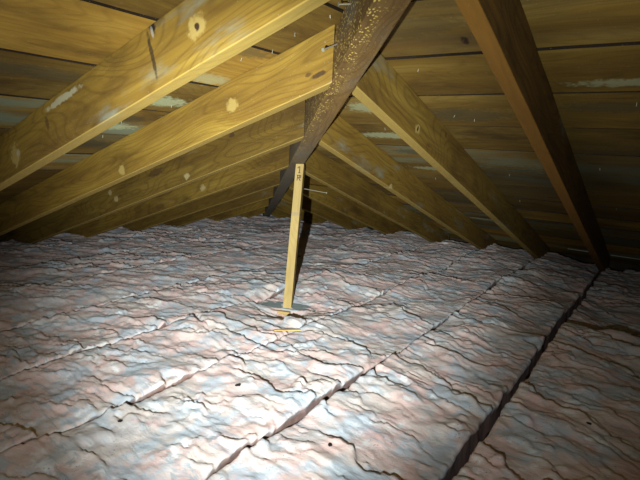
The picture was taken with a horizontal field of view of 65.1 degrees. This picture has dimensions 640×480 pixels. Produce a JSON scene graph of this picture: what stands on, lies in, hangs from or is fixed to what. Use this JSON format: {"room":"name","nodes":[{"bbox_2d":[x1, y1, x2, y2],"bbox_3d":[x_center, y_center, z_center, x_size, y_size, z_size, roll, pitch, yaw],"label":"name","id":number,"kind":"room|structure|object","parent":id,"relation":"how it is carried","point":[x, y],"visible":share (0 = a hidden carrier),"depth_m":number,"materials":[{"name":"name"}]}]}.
{"room":"attic","nodes":[
{"label":"attic","id":0,"kind":"room"},
{"bbox_2d":[0,0,639,264],"bbox_3d":[-0.144,-0.509,2.285,4.856,1.654,5.140,10,13,34],"label":"ceiling","id":1,"kind":"structure","parent":0,"point":[588,50],"depth_m":1.42,"materials":[{"name":"brown wood"}]},
{"bbox_2d":[1,100,304,243],"bbox_3d":[-1.131,-0.215,2.705,2.612,1.034,0.042,10,13,34],"label":"rafter","id":2,"kind":"object","parent":1,"relation":"attached to","point":[283,128],"visible":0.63,"depth_m":2.32,"materials":[{"name":"brown wood"}]},
{"bbox_2d":[0,0,329,190],"bbox_3d":[-1.274,-0.193,1.808,3.396,1.301,0.043,10,13,34],"label":"rafter","id":3,"kind":"object","parent":1,"relation":"attached to","point":[195,37],"visible":1,"depth_m":1.13,"materials":[{"name":"brown wood"}]},
{"bbox_2d":[0,24,334,235],"bbox_3d":[-1.202,-0.204,2.257,3.004,1.167,0.043,10,13,34],"label":"rafter","id":4,"kind":"object","parent":1,"relation":"attached to","point":[302,71],"visible":1,"depth_m":1.65,"materials":[{"name":"brown wood"}]},
{"bbox_2d":[65,145,289,237],"bbox_3d":[-1.060,-0.227,3.153,2.220,0.900,0.042,10,13,34],"label":"rafter","id":5,"kind":"object","parent":1,"relation":"attached to","point":[277,160],"visible":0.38,"depth_m":2.88,"materials":[{"name":"brown wood"}]},
{"bbox_2d":[123,171,279,230],"bbox_3d":[-0.988,-0.238,3.601,1.828,0.766,0.042,10,13,34],"label":"rafter","id":6,"kind":"object","parent":1,"relation":"attached to","point":[272,180],"visible":0.37,"depth_m":3.40,"materials":[{"name":"brown wood"}]},
{"bbox_2d":[163,187,273,226],"bbox_3d":[-0.918,-0.249,4.049,1.436,0.633,0.042,10,13,34],"label":"rafter","id":7,"kind":"object","parent":1,"relation":"attached to","point":[266,194],"visible":0.36,"depth_m":3.90,"materials":[{"name":"brown wood"}]},
{"bbox_2d":[207,199,268,220],"bbox_3d":[-0.846,-0.261,4.498,1.044,0.499,0.041,10,13,34],"label":"rafter","id":8,"kind":"object","parent":1,"relation":"attached to","point":[265,203],"visible":0.3,"depth_m":4.36,"materials":[{"name":"brown wood"}]},
{"bbox_2d":[239,207,264,217],"bbox_3d":[-0.775,-0.272,4.945,0.652,0.365,0.041,10,13,34],"label":"rafter","id":9,"kind":"object","parent":1,"relation":"attached to","point":[262,210],"visible":0.18,"depth_m":4.82,"materials":[{"name":"brown wood"}]},
{"bbox_2d":[271,209,290,217],"bbox_3d":[-0.355,-0.273,5.130,0.040,0.300,0.474,10,13,34],"label":"rafter","id":10,"kind":"object","parent":1,"relation":"attached to","point":[277,213],"visible":0.16,"depth_m":5.03,"materials":[{"name":"brown wood"}]},
{"bbox_2d":[275,200,326,222],"bbox_3d":[-0.140,-0.257,4.716,0.041,0.440,0.897,10,13,34],"label":"rafter","id":11,"kind":"object","parent":1,"relation":"attached to","point":[282,206],"visible":0.28,"depth_m":4.66,"materials":[{"name":"brown wood"}]},
{"bbox_2d":[281,188,367,228],"bbox_3d":[0.075,-0.240,4.302,0.041,0.580,1.320,10,13,34],"label":"rafter","id":12,"kind":"object","parent":1,"relation":"attached to","point":[309,205],"visible":0.42,"depth_m":4.22,"materials":[{"name":"brown wood"}]},
{"bbox_2d":[289,175,406,234],"bbox_3d":[0.289,-0.224,3.887,0.041,0.720,1.744,10,13,34],"label":"rafter","id":13,"kind":"object","parent":1,"relation":"attached to","point":[333,199],"visible":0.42,"depth_m":3.71,"materials":[{"name":"brown wood"}]},
{"bbox_2d":[304,148,449,241],"bbox_3d":[0.504,-0.207,3.473,0.042,0.860,2.167,10,13,34],"label":"rafter","id":14,"kind":"object","parent":1,"relation":"attached to","point":[318,166],"visible":0.86,"depth_m":3.12,"materials":[{"name":"brown wood"}]},
{"bbox_2d":[319,114,496,249],"bbox_3d":[0.719,-0.190,3.058,0.042,1.000,2.590,10,13,34],"label":"rafter","id":15,"kind":"object","parent":1,"relation":"attached to","point":[341,138],"visible":0.87,"depth_m":2.50,"materials":[{"name":"brown wood"}]},
{"bbox_2d":[352,51,549,258],"bbox_3d":[0.934,-0.173,2.644,0.043,1.140,3.013,10,13,34],"label":"rafter","id":16,"kind":"object","parent":1,"relation":"attached to","point":[381,89],"visible":0.88,"depth_m":1.82,"materials":[{"name":"brown wood"}]},
{"bbox_2d":[455,0,609,271],"bbox_3d":[1.149,-0.156,2.229,0.043,1.280,3.436,10,13,34],"label":"rafter","id":17,"kind":"object","parent":1,"relation":"attached to","point":[501,30],"visible":0.94,"depth_m":1.25,"materials":[{"name":"brown wood"}]},
{"bbox_2d":[368,227,639,271],"bbox_3d":[1.275,0.084,4.529,4.900,0.195,0.020,10,13,34],"label":"wall","id":18,"kind":"structure","parent":0,"point":[617,266],"depth_m":3.93,"materials":[{"name":"brown wood"}]},
{"bbox_3d":[-0.204,0.500,2.465,4.860,0.020,5.120,10,13,34],"label":"floor","id":19,"kind":"structure","parent":0,"visible":0},
{"bbox_2d":[0,214,278,253],"bbox_3d":[-1.432,-0.019,4.003,0.421,0.204,3.200,10,13,34],"label":"insulation batt","id":20,"kind":"object","parent":19,"relation":"on","point":[64,238],"visible":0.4,"depth_m":3.78,"materials":[{"name":"fabric"}]},
{"bbox_2d":[0,217,308,270],"bbox_3d":[-1.123,0.049,3.741,0.421,0.197,3.521,10,13,34],"label":"insulation batt","id":21,"kind":"object","parent":19,"relation":"on","point":[29,256],"visible":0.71,"depth_m":3.44,"materials":[{"name":"fabric"}]},
{"bbox_2d":[0,220,348,290],"bbox_3d":[-0.845,0.120,3.429,0.424,0.200,3.721,10,13,34],"label":"insulation batt","id":22,"kind":"object","parent":19,"relation":"on","point":[51,272],"visible":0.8,"depth_m":3.03,"materials":[{"name":"fabric"}]},
{"bbox_2d":[0,227,384,330],"bbox_3d":[-0.543,0.187,3.160,0.421,0.196,3.820,10,13,34],"label":"insulation batt","id":23,"kind":"object","parent":19,"relation":"on","point":[21,305],"visible":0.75,"depth_m":2.58,"materials":[{"name":"fabric"}]},
{"bbox_2d":[0,231,430,379],"bbox_3d":[-0.296,0.269,2.808,0.423,0.188,4.121,10,13,34],"label":"insulation batt","id":24,"kind":"object","parent":19,"relation":"on","point":[44,340],"visible":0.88,"depth_m":2.20,"materials":[{"name":"fabric"}]},
{"bbox_2d":[0,240,478,452],"bbox_3d":[-0.048,0.342,2.454,0.417,0.200,4.420,10,13,34],"label":"insulation batt","id":25,"kind":"object","parent":19,"relation":"on","point":[69,392],"visible":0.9,"depth_m":1.76,"materials":[{"name":"grey fabric"}]},
{"bbox_2d":[273,309,289,314],"bbox_3d":[-0.210,0.333,2.337,0.145,0.016,0.017,5,11,13],"label":"wood offcut","id":26,"kind":"object","parent":25,"relation":"on","point":[282,312],"visible":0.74,"depth_m":2.32,"materials":[{"name":"beige wood"}]},
{"bbox_2d":[274,329,300,330],"bbox_3d":[-0.131,0.359,2.001,0.106,0.006,0.008,1,10,-6],"label":"wood splinter","id":27,"kind":"object","parent":25,"relation":"on","point":[274,329],"visible":1,"depth_m":2.00,"materials":[{"name":"beige wood"}]},
{"bbox_2d":[261,300,315,311],"bbox_3d":[-0.148,0.324,2.402,0.270,0.020,0.101,5,11,13],"label":"board","id":28,"kind":"object","parent":25,"relation":"on","point":[298,307],"visible":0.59,"depth_m":2.40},
{"bbox_2d":[283,164,304,307],"bbox_3d":[-0.124,-0.029,2.421,0.043,0.669,0.247,4,11,7],"label":"support post","id":29,"kind":"object","parent":28,"relation":"on","point":[300,168],"visible":1,"depth_m":2.39,"materials":[{"name":"brown wood"}]},
{"bbox_2d":[263,0,410,215],"bbox_3d":[-0.031,-0.436,2.222,0.248,1.540,5.964,1,11,-9],"label":"ridge beam","id":30,"kind":"structure","parent":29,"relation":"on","point":[363,27],"depth_m":1.23,"materials":[{"name":"brown wood"}]},
{"bbox_2d":[0,243,534,479],"bbox_3d":[0.285,0.405,2.224,0.421,0.194,4.420,10,13,34],"label":"insulation batt","id":31,"kind":"object","parent":19,"relation":"on","point":[193,428],"visible":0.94,"depth_m":1.46,"materials":[{"name":"fabric"}]},
{"bbox_2d":[206,252,600,479],"bbox_3d":[0.621,0.460,1.991,0.427,0.206,4.421,10,13,34],"label":"insulation batt","id":32,"kind":"object","parent":19,"relation":"on","point":[422,411],"visible":0.96,"depth_m":1.51,"materials":[{"name":"pink fabric"}]},
{"bbox_2d":[452,322,639,479],"bbox_3d":[0.591,0.586,1.219,0.388,0.235,2.012,10,13,34],"label":"insulation batt","id":33,"kind":"object","parent":19,"relation":"on","point":[583,375],"visible":1,"depth_m":1.33,"materials":[{"name":"pink fabric"}]},
{"bbox_2d":[566,268,639,336],"bbox_3d":[1.712,0.384,2.814,0.421,0.166,1.812,10,13,34],"label":"insulation batt","id":34,"kind":"object","parent":19,"relation":"on","point":[613,300],"visible":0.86,"depth_m":2.68,"materials":[{"name":"fabric"}]}
]}

